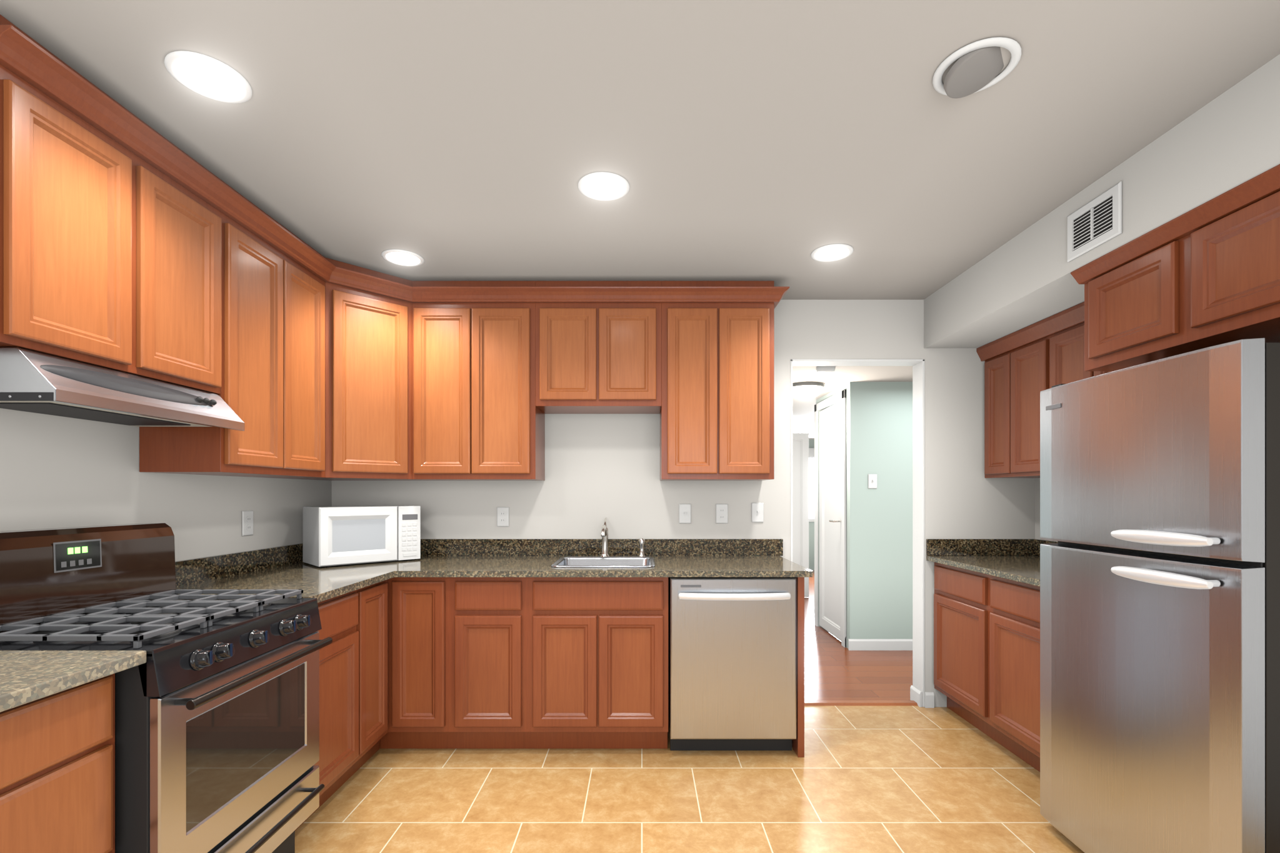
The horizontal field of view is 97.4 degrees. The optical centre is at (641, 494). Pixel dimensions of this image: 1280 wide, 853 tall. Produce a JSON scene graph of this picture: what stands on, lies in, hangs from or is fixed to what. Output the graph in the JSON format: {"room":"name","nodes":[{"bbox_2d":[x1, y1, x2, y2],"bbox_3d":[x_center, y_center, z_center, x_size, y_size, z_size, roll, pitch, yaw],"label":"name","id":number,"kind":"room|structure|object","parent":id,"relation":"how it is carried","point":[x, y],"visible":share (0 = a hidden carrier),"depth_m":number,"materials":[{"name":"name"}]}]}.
{"room":"kitchen","nodes":[
{"label":"kitchen","id":0,"kind":"room"},
{"bbox_2d":[0,408,331,561],"bbox_3d":[-1.920,0.054,0.645,0.100,2.456,5.491,0,0,0],"label":"wall","id":1,"kind":"structure","parent":0,"point":[56,472],"depth_m":2.02,"materials":[{"name":"white paint"}]},
{"bbox_2d":[241,510,253,536],"bbox_3d":[-1.863,0.137,2.663,0.008,0.117,0.072,0,0,0],"label":"outlet","id":2,"kind":"object","parent":1,"relation":"attached to","point":[247,515],"visible":1,"depth_m":2.65,"materials":[{"name":"white plastic"}]},
{"bbox_2d":[0,0,1279,299],"bbox_3d":[0.250,-1.204,0.706,4.440,0.060,5.611,0,0,0],"label":"ceiling","id":3,"kind":"structure","parent":0,"point":[749,139],"depth_m":1.74,"materials":[{"name":"beige paint"}]},
{"bbox_2d":[164,50,251,103],"bbox_3d":[-1.216,-1.169,1.583,0.196,0.006,0.196,0,0,0],"label":"recessed light","id":4,"kind":"object","parent":3,"relation":"in","point":[206,76],"visible":1,"depth_m":1.58,"materials":[{"name":"white"}]},
{"bbox_2d":[381,249,424,266],"bbox_3d":[-1.183,-1.169,2.787,0.196,0.006,0.196,0,0,0],"label":"recessed light","id":5,"kind":"object","parent":3,"relation":"in","point":[398,257],"visible":1,"depth_m":2.78,"materials":[{"name":"white"}]},
{"bbox_2d":[578,171,629,201],"bbox_3d":[-0.145,-1.169,2.142,0.196,0.006,0.196,0,0,0],"label":"recessed light","id":6,"kind":"object","parent":3,"relation":"in","point":[605,186],"visible":1,"depth_m":2.13,"materials":[{"name":"white"}]},
{"bbox_2d":[810,243,853,261],"bbox_3d":[0.922,-1.169,2.729,0.196,0.006,0.196,0,0,0],"label":"recessed light","id":7,"kind":"object","parent":3,"relation":"in","point":[836,252],"visible":1,"depth_m":2.72,"materials":[{"name":"white"}]},
{"bbox_2d":[932,36,1021,98],"bbox_3d":[0.917,-1.166,1.546,0.210,0.066,0.210,0,0,0],"label":"recessed light","id":8,"kind":"object","parent":3,"relation":"in","point":[979,62],"visible":1,"depth_m":1.53,"materials":[{"name":"white"}]},
{"bbox_2d":[923,54,1279,348],"bbox_3d":[2.035,-1.027,0.696,0.670,0.293,5.391,0,0,0],"label":"soffit beam","id":9,"kind":"structure","parent":3,"relation":"attached to","point":[1234,139],"depth_m":1.97,"materials":[{"name":"white paint"}]},
{"bbox_2d":[1067,181,1121,262],"bbox_3d":[1.693,-1.016,2.115,0.010,0.184,0.250,0,0,0],"label":"air vent register","id":10,"kind":"object","parent":9,"relation":"attached to","point":[1098,221],"visible":1,"depth_m":2.10,"materials":[{"name":"white plastic"}]},
{"bbox_2d":[331,300,1034,706],"bbox_3d":[0.250,0.054,3.451,4.440,2.456,0.120,0,0,0],"label":"wall","id":11,"kind":"structure","parent":0,"point":[598,467],"depth_m":3.39,"materials":[{"name":"white paint"}]},
{"bbox_2d":[0,14,789,480],"bbox_3d":[-0.537,-0.627,2.362,2.662,1.089,2.054,0,0,0],"label":"upper cabinet","id":12,"kind":"object","parent":11,"relation":"attached to","point":[120,251],"visible":0.99,"depth_m":2.61,"materials":[{"name":"brown wood"}]},
{"bbox_2d":[0,347,244,431],"bbox_3d":[-1.669,-0.301,1.745,0.398,0.134,0.676,0,0,0],"label":"range hood","id":13,"kind":"object","parent":12,"relation":"attached to","point":[30,381],"visible":1,"depth_m":1.60,"materials":[{"name":"silver metal"}]},
{"bbox_2d":[496,506,508,526],"bbox_3d":[-0.837,0.136,3.384,0.072,0.117,0.008,0,0,0],"label":"outlet","id":14,"kind":"object","parent":11,"relation":"attached to","point":[502,512],"visible":1,"depth_m":3.38,"materials":[{"name":"white plastic"}]},
{"bbox_2d":[678,503,691,523],"bbox_3d":[0.260,0.117,3.380,0.072,0.117,0.018,0,0,0],"label":"switch","id":15,"kind":"object","parent":11,"relation":"attached to","point":[684,509],"visible":1,"depth_m":3.38,"materials":[{"name":"white plastic"}]},
{"bbox_2d":[715,503,728,523],"bbox_3d":[0.482,0.117,3.384,0.072,0.117,0.008,0,0,0],"label":"outlet","id":16,"kind":"object","parent":11,"relation":"attached to","point":[721,509],"visible":1,"depth_m":3.38,"materials":[{"name":"white plastic"}]},
{"bbox_2d":[751,503,763,522],"bbox_3d":[0.697,0.110,3.380,0.072,0.117,0.018,0,0,0],"label":"switch","id":17,"kind":"object","parent":11,"relation":"attached to","point":[757,509],"visible":1,"depth_m":3.38,"materials":[{"name":"white plastic"}]},
{"bbox_2d":[790,359,924,706],"bbox_3d":[1.300,0.234,3.451,0.808,2.097,0.126,0,0,0],"label":"door frame","id":18,"kind":"structure","parent":11,"relation":"attached to","point":[918,365],"depth_m":3.42,"materials":[{"name":"white wood"}]},
{"bbox_2d":[910,685,934,708],"bbox_3d":[1.715,1.238,3.444,0.080,0.090,0.134,0,0,0],"label":"baseboard","id":19,"kind":"structure","parent":11,"relation":"attached to","point":[915,695],"depth_m":3.39,"materials":[{"name":"white wood"}]},
{"bbox_2d":[295,570,1084,852],"bbox_3d":[0.815,1.306,4.050,5.570,0.072,12.300,0,0,0],"label":"floor","id":20,"kind":"structure","parent":0,"point":[868,779],"depth_m":2.41,"materials":[{"name":"tile"}]},
{"bbox_2d":[0,673,114,852],"bbox_3d":[-1.546,0.842,0.890,0.643,0.882,0.880,0,0,0],"label":"base cabinet","id":21,"kind":"object","parent":20,"relation":"on","point":[57,750],"visible":0.94,"depth_m":1.19,"materials":[{"name":"brown wood"}]},
{"bbox_2d":[0,650,146,712],"bbox_3d":[-1.519,0.334,0.890,0.698,0.130,0.880,0,0,0],"label":"countertop","id":22,"kind":"structure","parent":21,"relation":"on","point":[26,676],"depth_m":1.20,"materials":[{"name":"stone"}]},
{"bbox_2d":[0,523,332,852],"bbox_3d":[-1.439,0.693,1.675,0.702,1.180,0.676,0,0,0],"label":"range","id":23,"kind":"object","parent":20,"relation":"on","point":[217,733],"visible":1,"depth_m":1.57,"materials":[{"name":"silver metal"}]},
{"bbox_2d":[295,566,804,830],"bbox_3d":[-0.538,0.842,2.704,2.660,0.882,1.369,0,0,0],"label":"base cabinet","id":24,"kind":"object","parent":20,"relation":"on","point":[409,662],"visible":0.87,"depth_m":2.74,"materials":[{"name":"brown wood"}]},
{"bbox_2d":[175,538,812,603],"bbox_3d":[-0.511,0.334,2.704,2.713,0.130,1.369,0,0,0],"label":"countertop","id":25,"kind":"structure","parent":24,"relation":"on","point":[280,567],"depth_m":2.87,"materials":[{"name":"stone"}]},
{"bbox_2d":[303,505,420,566],"bbox_3d":[-1.523,0.216,3.074,0.292,0.301,0.510,0,0,45],"label":"microwave","id":26,"kind":"object","parent":25,"relation":"on","point":[333,535],"visible":1,"depth_m":2.95,"materials":[{"name":"white plastic"}]},
{"bbox_2d":[551,556,654,567],"bbox_3d":[-0.198,0.454,3.035,0.532,0.188,0.418,0,0,0],"label":"sink","id":27,"kind":"object","parent":25,"relation":"in","point":[565,562],"visible":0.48,"depth_m":3.22,"materials":[{"name":"silver metal"}]},
{"bbox_2d":[600,517,609,556],"bbox_3d":[-0.216,0.253,3.240,0.060,0.228,0.262,0,0,0],"label":"faucet","id":28,"kind":"object","parent":25,"relation":"on","point":[604,534],"visible":0.98,"depth_m":3.28,"materials":[{"name":"silver metal"}]},
{"bbox_2d":[638,538,645,556],"bbox_3d":[0.000,0.311,3.281,0.044,0.110,0.072,0,0,0],"label":"soap dispenser","id":29,"kind":"object","parent":25,"relation":"on","point":[641,540],"visible":0.99,"depth_m":3.28,"materials":[{"name":"silver metal"}]},
{"bbox_2d":[668,577,796,750],"bbox_3d":[0.446,0.845,2.999,0.616,0.872,0.663,0,0,0],"label":"dishwasher","id":30,"kind":"object","parent":20,"relation":"on","point":[732,641],"visible":0.98,"depth_m":2.73,"materials":[{"name":"silver metal"}]},
{"bbox_2d":[792,433,808,596],"bbox_3d":[1.905,0.256,6.982,0.330,2.030,0.035,0,0,0],"label":"hall door","id":31,"kind":"structure","parent":20,"relation":"on","point":[800,440],"depth_m":6.97,"materials":[{"name":"white wood"}]},
{"bbox_2d":[933,562,1039,771],"bbox_3d":[2.054,0.842,2.789,0.627,0.882,1.199,0,0,0],"label":"base cabinet","id":32,"kind":"object","parent":20,"relation":"on","point":[987,627],"visible":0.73,"depth_m":2.85,"materials":[{"name":"brown wood"}]},
{"bbox_2d":[926,538,1057,586],"bbox_3d":[2.040,0.334,2.789,0.656,0.130,1.199,0,0,0],"label":"countertop","id":33,"kind":"structure","parent":32,"relation":"on","point":[1018,560],"depth_m":3.33,"materials":[{"name":"stone"}]},
{"bbox_2d":[1040,338,1279,852],"bbox_3d":[1.911,0.432,1.816,0.915,1.700,0.734,0,0,0],"label":"refrigerator","id":34,"kind":"object","parent":20,"relation":"on","point":[1160,479],"visible":1,"depth_m":1.65,"materials":[{"name":"silver metal"}]},
{"bbox_2d":[808,439,814,570],"bbox_3d":[1.500,0.177,9.535,4.200,2.210,0.130,0,0,0],"label":"wall","id":35,"kind":"structure","parent":0,"point":[811,442],"depth_m":9.50,"materials":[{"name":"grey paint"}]},
{"bbox_2d":[816,384,845,626],"bbox_3d":[1.765,0.177,5.138,0.100,2.210,0.805,0,0,0],"label":"door frame","id":36,"kind":"structure","parent":0,"point":[843,387],"depth_m":5.46,"materials":[{"name":"grey paint"}]},
{"bbox_2d":[814,389,846,647],"bbox_3d":[1.696,0.203,5.120,0.114,2.160,0.820,0,0,0],"label":"closet door","id":37,"kind":"structure","parent":36,"relation":"in","point":[832,419],"depth_m":5.14,"materials":[{"name":"white wood"}]},
{"bbox_2d":[792,366,912,439],"bbox_3d":[1.500,-0.958,6.856,4.200,0.060,6.689,0,0,0],"label":"ceiling","id":38,"kind":"structure","parent":0,"point":[803,410],"depth_m":4.52,"materials":[{"name":"beige paint"}]},
{"bbox_2d":[792,381,824,399],"bbox_3d":[1.380,-0.870,4.770,0.320,0.112,0.320,0,0,0],"label":"lamp","id":39,"kind":"object","parent":38,"relation":"attached to","point":[807,389],"visible":0.81,"depth_m":4.66,"materials":[{"name":"white glass"}]},
{"bbox_2d":[816,366,835,374],"bbox_3d":[1.340,-0.905,4.100,0.136,0.040,0.136,0,0,0],"label":"smoke detector","id":40,"kind":"object","parent":38,"relation":"attached to","point":[823,370],"visible":0.98,"depth_m":4.06,"materials":[{"name":"white plastic"}]},
{"bbox_2d":[845,381,912,648],"bbox_3d":[2.658,0.177,4.685,1.885,2.210,0.100,0,0,0],"label":"wall","id":41,"kind":"structure","parent":0,"point":[879,414],"depth_m":4.63,"materials":[{"name":"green paint"}]},
{"bbox_2d":[868,474,876,488],"bbox_3d":[1.900,-0.107,4.624,0.072,0.117,0.018,0,0,0],"label":"switch","id":42,"kind":"object","parent":41,"relation":"attached to","point":[872,478],"visible":1,"depth_m":4.63,"materials":[{"name":"white plastic"}]},
{"bbox_2d":[845,636,912,650],"bbox_3d":[2.600,1.238,4.678,1.799,0.090,0.114,0,0,0],"label":"baseboard","id":43,"kind":"structure","parent":41,"relation":"attached to","point":[853,644],"depth_m":4.62,"materials":[{"name":"white wood"}]},
{"bbox_2d":[1035,478,1056,541],"bbox_3d":[2.420,0.054,0.645,0.100,2.456,5.491,0,0,0],"label":"wall","id":44,"kind":"structure","parent":0,"point":[1037,480],"depth_m":3.37,"materials":[{"name":"white paint"}]},
{"bbox_2d":[976,163,1279,478],"bbox_3d":[2.031,-0.488,2.394,0.673,0.781,1.989,0,0,0],"label":"upper cabinet","id":45,"kind":"object","parent":44,"relation":"attached to","point":[1209,275],"visible":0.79,"depth_m":1.93,"materials":[{"name":"brown wood"}]}
]}

